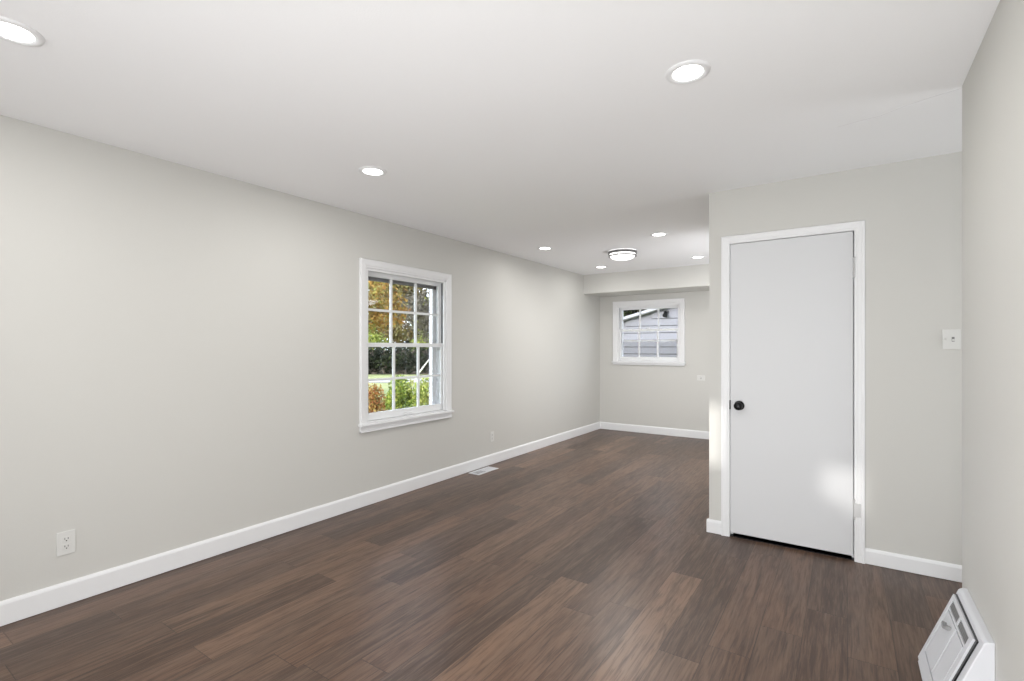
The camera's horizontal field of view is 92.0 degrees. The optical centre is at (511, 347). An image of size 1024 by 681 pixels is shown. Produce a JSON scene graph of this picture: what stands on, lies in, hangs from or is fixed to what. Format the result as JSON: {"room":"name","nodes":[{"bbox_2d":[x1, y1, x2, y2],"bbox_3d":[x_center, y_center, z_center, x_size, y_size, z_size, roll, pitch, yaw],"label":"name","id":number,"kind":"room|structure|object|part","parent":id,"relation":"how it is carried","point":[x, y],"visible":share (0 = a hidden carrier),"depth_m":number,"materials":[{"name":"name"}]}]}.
{"room":"empty living room","nodes":[
{"label":"empty living room","id":0,"kind":"room"},
{"bbox_2d":[0,115,599,600],"bbox_3d":[-1.449,0.109,4.009,0.200,2.440,10.421,0,0,34],"label":"wall","id":1,"kind":"structure","parent":0,"point":[179,344],"depth_m":3.11,"materials":[{"name":"grey paint"}]},
{"bbox_2d":[57,529,75,556],"bbox_3d":[-2.304,1.009,2.558,0.008,0.120,0.075,0,0,34],"label":"wall outlet","id":2,"kind":"object","parent":1,"relation":"attached to","point":[66,540],"visible":1,"depth_m":2.56,"materials":[{"name":"white plastic"}]},
{"bbox_2d":[62,535,70,542],"bbox_3d":[-2.302,0.990,2.556,0.003,0.028,0.034,0,0,34],"label":"socket","id":3,"kind":"object","parent":2,"relation":"attached to","point":[65,538],"depth_m":2.56,"materials":[{"name":"white plastic"}]},
{"bbox_2d":[62,543,70,549],"bbox_3d":[-2.302,1.029,2.556,0.003,0.028,0.034,0,0,34],"label":"socket","id":4,"kind":"object","parent":2,"relation":"attached to","point":[65,546],"depth_m":2.56,"materials":[{"name":"white plastic"}]},
{"bbox_2d":[0,422,599,626],"bbox_3d":[-1.360,1.270,3.949,0.015,0.118,10.021,0,0,34],"label":"baseboard","id":5,"kind":"structure","parent":1,"relation":"attached to","point":[17,608],"depth_m":3.19,"materials":[{"name":"white paint"}]},
{"bbox_2d":[358,258,453,432],"bbox_3d":[-1.028,-0.017,4.628,0.285,1.452,1.161,0,0,34],"label":"window","id":6,"kind":"structure","parent":1,"relation":"in","point":[439,284],"depth_m":4.69,"materials":[{"name":"white paint"}]},
{"bbox_3d":[-1.014,-0.332,4.618,0.032,0.654,0.969,0,0,34],"label":"sash","id":7,"kind":"part","parent":6,"relation":"part of","materials":[{"name":"white plastic"}]},
{"bbox_3d":[-0.984,0.292,4.598,0.032,0.666,0.969,0,0,34],"label":"sash","id":8,"kind":"part","parent":6,"relation":"part of","materials":[{"name":"white plastic"}]},
{"bbox_3d":[-0.937,0.647,4.566,0.065,0.020,1.161,0,0,34],"label":"sill","id":9,"kind":"part","parent":6,"relation":"part of","materials":[{"name":"white paint"}]},
{"bbox_3d":[-1.125,-0.047,4.693,0.030,1.372,1.117,0,0,34],"label":"trim","id":10,"kind":"part","parent":6,"relation":"part of","materials":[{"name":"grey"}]},
{"bbox_2d":[490,431,493,441],"bbox_3d":[-0.226,1.014,5.632,0.008,0.112,0.070,0,0,34],"label":"wall outlet","id":11,"kind":"object","parent":1,"relation":"attached to","point":[491,433],"visible":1,"depth_m":5.62,"materials":[{"name":"white plastic"}]},
{"bbox_2d":[0,429,961,680],"bbox_3d":[0.993,1.479,2.358,6.095,0.300,10.421,0,0,34],"label":"floor","id":12,"kind":"structure","parent":0,"point":[591,556],"depth_m":2.63,"materials":[{"name":"wood"}]},
{"bbox_2d":[469,466,498,474],"bbox_3d":[-0.304,1.327,5.329,0.145,0.005,0.350,0,0,34],"label":"floor vent","id":13,"kind":"object","parent":12,"relation":"in","point":[486,469],"visible":1,"depth_m":5.33,"materials":[{"name":"white metal"}]},
{"bbox_2d":[0,0,999,274],"bbox_3d":[0.993,-1.185,2.358,6.095,0.151,10.421,0,0,34],"label":"ceiling","id":14,"kind":"structure","parent":0,"point":[516,128],"depth_m":2.22,"materials":[{"name":"white paint"}]},
{"bbox_2d":[0,16,45,46],"bbox_3d":[-1.754,-1.107,1.735,0.174,0.008,0.174,0,0,34],"label":"recessed light","id":15,"kind":"object","parent":14,"relation":"in","point":[13,31],"visible":1,"depth_m":1.75,"materials":[{"name":"white paint"}]},
{"bbox_2d":[0,22,34,41],"bbox_3d":[-1.754,-1.108,1.735,0.120,0.004,0.120,0,0,-15],"label":"diffuser","id":16,"kind":"object","parent":15,"relation":"attached to","point":[11,32],"depth_m":1.74,"materials":[{"name":"white plastic"}]},
{"bbox_2d":[358,166,386,176],"bbox_3d":[-0.876,-1.107,3.115,0.174,0.008,0.174,0,0,34],"label":"recessed light","id":17,"kind":"object","parent":14,"relation":"in","point":[374,171],"visible":1,"depth_m":3.10,"materials":[{"name":"white plastic"}]},
{"bbox_2d":[363,169,381,174],"bbox_3d":[-0.876,-1.108,3.115,0.120,0.004,0.120,0,0,-15],"label":"diffuser","id":18,"kind":"object","parent":17,"relation":"attached to","point":[365,171],"depth_m":3.11,"materials":[{"name":"white plastic"}]},
{"bbox_2d":[537,247,552,249],"bbox_3d":[0.370,-1.107,5.531,0.174,0.008,0.174,0,0,34],"label":"recessed light","id":19,"kind":"object","parent":14,"relation":"in","point":[539,248],"visible":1,"depth_m":5.53,"materials":[{"name":"white paint"}]},
{"bbox_2d":[608,249,636,260],"bbox_3d":[1.271,-1.058,5.694,0.324,0.105,0.324,0,0,34],"label":"light","id":20,"kind":"object","parent":14,"relation":"attached to","point":[618,254],"visible":1,"depth_m":5.59,"materials":[{"name":"white glass"}]},
{"bbox_2d":[584,264,708,296],"bbox_3d":[2.316,-0.967,7.145,2.527,0.288,0.608,0,0,34],"label":"beam","id":21,"kind":"structure","parent":14,"relation":"attached to","point":[692,278],"depth_m":7.08,"materials":[{"name":"grey paint"}]},
{"bbox_2d":[650,232,667,236],"bbox_3d":[1.439,-1.107,4.845,0.174,0.008,0.174,0,0,34],"label":"recessed light","id":22,"kind":"object","parent":14,"relation":"in","point":[656,234],"visible":1,"depth_m":4.84,"materials":[{"name":"white paint"}]},
{"bbox_2d":[665,60,710,84],"bbox_3d":[0.709,-1.107,1.995,0.174,0.008,0.174,0,0,34],"label":"recessed light","id":23,"kind":"object","parent":14,"relation":"in","point":[689,71],"visible":1,"depth_m":1.99,"materials":[{"name":"white paint"}]},
{"bbox_2d":[672,65,702,80],"bbox_3d":[0.709,-1.108,1.995,0.120,0.004,0.120,0,0,-7],"label":"diffuser","id":24,"kind":"object","parent":23,"relation":"attached to","point":[682,72],"depth_m":2.00,"materials":[{"name":"white plastic"}]},
{"bbox_2d":[690,256,704,258],"bbox_3d":[2.282,-1.107,6.074,0.174,0.008,0.174,0,0,34],"label":"recessed light","id":25,"kind":"object","parent":14,"relation":"in","point":[692,257],"visible":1,"depth_m":6.08,"materials":[{"name":"white paint"}]},
{"bbox_2d":[623,308,677,356],"bbox_3d":[6.810,0.102,12.890,8.150,3.154,6.415,0,0,34],"label":"house","id":26,"kind":"structure","parent":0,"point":[649,317],"depth_m":11.61,"materials":[{"name":"grey"}]},
{"bbox_2d":[662,310,668,316],"bbox_3d":[3.516,-0.782,11.342,0.120,0.176,0.165,0,0,34],"label":"floodlight","id":27,"kind":"object","parent":26,"relation":"attached to","point":[666,312],"visible":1,"depth_m":11.33,"materials":[{"name":"black metal"}]},
{"bbox_2d":[600,291,708,430],"bbox_3d":[3.937,0.109,6.537,5.895,2.440,0.200,0,0,34],"label":"wall","id":28,"kind":"structure","parent":0,"point":[645,395],"depth_m":7.53,"materials":[{"name":"grey paint"}]},
{"bbox_2d":[611,298,685,365],"bbox_3d":[2.153,-0.232,7.740,1.154,1.008,0.285,0,0,34],"label":"window","id":29,"kind":"structure","parent":28,"relation":"in","point":[618,307],"depth_m":7.67,"materials":[{"name":"white paint"}]},
{"bbox_3d":[2.091,0.232,7.649,1.154,0.020,0.065,0,0,34],"label":"sill","id":30,"kind":"part","parent":29,"relation":"part of","materials":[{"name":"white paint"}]},
{"bbox_3d":[2.144,-0.447,7.727,0.942,0.389,0.032,0,0,34],"label":"sash","id":31,"kind":"part","parent":29,"relation":"part of","materials":[{"name":"white plastic"}]},
{"bbox_3d":[2.124,-0.039,7.697,0.942,0.499,0.032,0,0,34],"label":"sash","id":32,"kind":"part","parent":29,"relation":"part of","materials":[{"name":"white plastic"}]},
{"bbox_2d":[600,422,708,438],"bbox_3d":[2.488,1.272,7.386,2.512,0.115,0.015,0,0,34],"label":"baseboard","id":33,"kind":"structure","parent":28,"relation":"attached to","point":[603,425],"depth_m":7.57,"materials":[{"name":"white paint"}]},
{"bbox_2d":[697,375,704,380],"bbox_3d":[2.752,0.444,7.206,0.110,0.075,0.018,0,0,34],"label":"light switch","id":34,"kind":"object","parent":28,"relation":"attached to","point":[699,377],"visible":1,"depth_m":7.21,"materials":[{"name":"white plastic"}]},
{"bbox_2d":[709,151,961,564],"bbox_3d":[2.849,0.109,2.670,3.369,2.440,0.120,0,0,34],"label":"wall","id":35,"kind":"structure","parent":0,"point":[911,210],"depth_m":2.95,"materials":[{"name":"grey paint"}]},
{"bbox_2d":[706,519,720,534],"bbox_3d":[1.445,1.282,3.538,0.100,0.095,0.015,0,0,34],"label":"baseboard","id":36,"kind":"structure","parent":35,"relation":"attached to","point":[712,526],"depth_m":3.53,"materials":[{"name":"white paint"}]},
{"bbox_2d":[730,533,853,559],"bbox_3d":[1.867,1.327,3.333,0.721,0.004,0.111,0,0,34],"label":"trim","id":37,"kind":"structure","parent":35,"relation":"attached to","point":[844,556],"depth_m":3.29,"materials":[{"name":"black metal"}]},
{"bbox_2d":[721,220,864,563],"bbox_3d":[1.862,0.273,3.326,0.831,2.112,0.139,0,0,34],"label":"trim","id":38,"kind":"structure","parent":35,"relation":"attached to","point":[858,227],"depth_m":3.12,"materials":[{"name":"white paint"}]},
{"bbox_2d":[729,231,860,555],"bbox_3d":[1.836,0.288,3.262,0.759,2.026,0.108,0,0,34],"label":"door","id":39,"kind":"structure","parent":35,"relation":"in","point":[791,400],"depth_m":3.27,"materials":[{"name":"white paint"}]},
{"bbox_3d":[1.567,0.404,3.423,0.066,0.066,0.072,0,0,34],"label":"knob","id":40,"kind":"part","parent":39,"relation":"part of","materials":[{"name":"black metal"}]},
{"bbox_2d":[865,548,961,582],"bbox_3d":[3.128,1.282,2.400,2.305,0.095,0.015,0,0,34],"label":"baseboard","id":41,"kind":"structure","parent":35,"relation":"attached to","point":[943,570],"depth_m":2.91,"materials":[{"name":"white paint"}]},
{"bbox_2d":[942,329,960,348],"bbox_3d":[2.506,-0.047,2.820,0.080,0.114,0.016,0,0,34],"label":"light switch","id":42,"kind":"object","parent":35,"relation":"attached to","point":[951,338],"visible":1,"depth_m":2.82,"materials":[{"name":"white plastic"}]},
{"bbox_2d":[962,0,1023,680],"bbox_3d":[0.475,0.109,-0.132,0.120,2.440,5.313,0,0,34],"label":"wall","id":43,"kind":"structure","parent":0,"point":[993,85],"depth_m":1.64,"materials":[{"name":"grey paint"}]},
{"bbox_2d":[918,588,994,680],"bbox_3d":[1.657,1.153,1.865,0.159,0.351,0.454,0,0,34],"label":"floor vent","id":44,"kind":"object","parent":43,"relation":"attached to","point":[960,646],"visible":1,"depth_m":1.81,"materials":[{"name":"white metal"}]},
{"bbox_3d":[1.687,1.154,1.947,0.076,0.188,0.167,0,0,34],"label":"damper panel","id":45,"kind":"part","parent":44,"relation":"part of","materials":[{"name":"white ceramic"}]},
{"bbox_3d":[1.694,1.086,1.930,0.024,0.032,0.076,0,0,34],"label":"lever","id":46,"kind":"part","parent":44,"relation":"part of","materials":[{"name":"grey"}]},
{"bbox_3d":[1.650,1.152,1.890,0.119,0.298,0.379,0,0,34],"label":"frame","id":47,"kind":"part","parent":44,"relation":"part of","materials":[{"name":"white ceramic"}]},
{"bbox_3d":[1.600,1.154,1.818,0.076,0.188,0.123,0,0,34],"label":"damper panel","id":48,"kind":"part","parent":44,"relation":"part of","materials":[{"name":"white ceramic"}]},
{"label":"outside","id":49,"kind":"structure","parent":0,"visible":0},
{"bbox_2d":[368,374,428,405],"bbox_3d":[9.968,1.829,41.541,150.000,0.300,140.000,0,0,34],"label":"lawn","id":50,"kind":"structure","parent":49,"point":[385,386],"depth_m":26.80,"materials":[{"name":"green plant"}]},
{"bbox_2d":[368,382,387,412],"bbox_3d":[-1.709,1.049,6.018,0.609,1.269,0.622,0,0,34],"label":"shrub","id":51,"kind":"object","parent":50,"relation":"on","point":[374,400],"visible":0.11,"depth_m":5.96,"materials":[{"name":"brown plant"}]},
{"bbox_2d":[368,313,388,349],"bbox_3d":[-11.331,-0.919,35.847,4.972,5.226,3.578,0,0,34],"label":"autumn tree","id":52,"kind":"object","parent":50,"relation":"on","point":[372,338],"visible":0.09,"depth_m":35.22,"materials":[{"name":"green plant"}]},
{"bbox_2d":[368,280,410,333],"bbox_3d":[-3.953,-1.280,11.349,3.144,5.932,3.595,0,0,-4],"label":"autumn tree","id":53,"kind":"object","parent":50,"relation":"on","point":[375,286],"visible":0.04,"depth_m":11.89,"materials":[{"name":"brown plant"}]},
{"bbox_2d":[368,347,428,373],"bbox_3d":[-7.109,0.724,31.500,21.194,2.118,2.335,0,0,0],"label":"hedge","id":54,"kind":"object","parent":50,"relation":"on","point":[379,361],"visible":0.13,"depth_m":30.99,"materials":[{"name":"green plant"}]},
{"bbox_2d":[368,281,428,342],"bbox_3d":[-9.590,-2.896,42.918,6.166,9.170,5.516,0,0,-42],"label":"autumn tree","id":55,"kind":"object","parent":50,"relation":"on","point":[399,334],"visible":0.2,"depth_m":41.29,"materials":[{"name":"brown plant"}]},
{"bbox_2d":[368,379,428,382],"bbox_3d":[-4.132,1.664,24.800,59.025,0.030,2.600,0,0,0],"label":"garden path","id":56,"kind":"structure","parent":50,"relation":"on","point":[381,381],"depth_m":24.00,"materials":[{"name":"grey concrete"}]},
{"bbox_2d":[381,375,423,409],"bbox_3d":[-1.541,1.027,7.019,0.757,1.314,0.610,0,0,21],"label":"shrub","id":57,"kind":"object","parent":50,"relation":"on","point":[403,392],"visible":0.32,"depth_m":6.91,"materials":[{"name":"green plant"}]},
{"bbox_2d":[394,289,428,342],"bbox_3d":[-1.714,-1.671,15.566,3.769,6.715,2.944,0,0,12],"label":"autumn tree","id":58,"kind":"object","parent":50,"relation":"on","point":[423,324],"visible":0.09,"depth_m":15.22,"materials":[{"name":"brown plant"}]},
{"bbox_2d":[401,377,428,407],"bbox_3d":[-1.037,1.021,6.042,0.744,1.327,0.464,0,0,12],"label":"shrub","id":59,"kind":"object","parent":50,"relation":"on","point":[424,400],"visible":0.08,"depth_m":5.96,"materials":[{"name":"green plant"}]},
{"bbox_2d":[403,297,428,349],"bbox_3d":[-5.620,-1.069,36.028,4.325,5.528,4.310,0,0,-42],"label":"autumn tree","id":60,"kind":"object","parent":50,"relation":"on","point":[418,340],"visible":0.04,"depth_m":35.01,"materials":[{"name":"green plant"}]},
{"bbox_2d":[412,359,428,392],"bbox_3d":[-2.624,0.976,14.011,0.679,1.428,0.089,0,0,8],"label":"fallen branch","id":61,"kind":"object","parent":50,"relation":"on","point":[421,369],"visible":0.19,"depth_m":13.98,"materials":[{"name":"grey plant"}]},
{"bbox_2d":[623,309,646,316],"bbox_3d":[4.877,-2.752,20.817,7.174,8.912,5.576,0,0,-26],"label":"evergreen tree","id":62,"kind":"object","parent":50,"relation":"on","point":[625,312],"visible":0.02,"depth_m":20.48,"materials":[{"name":"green plant"}]}
]}

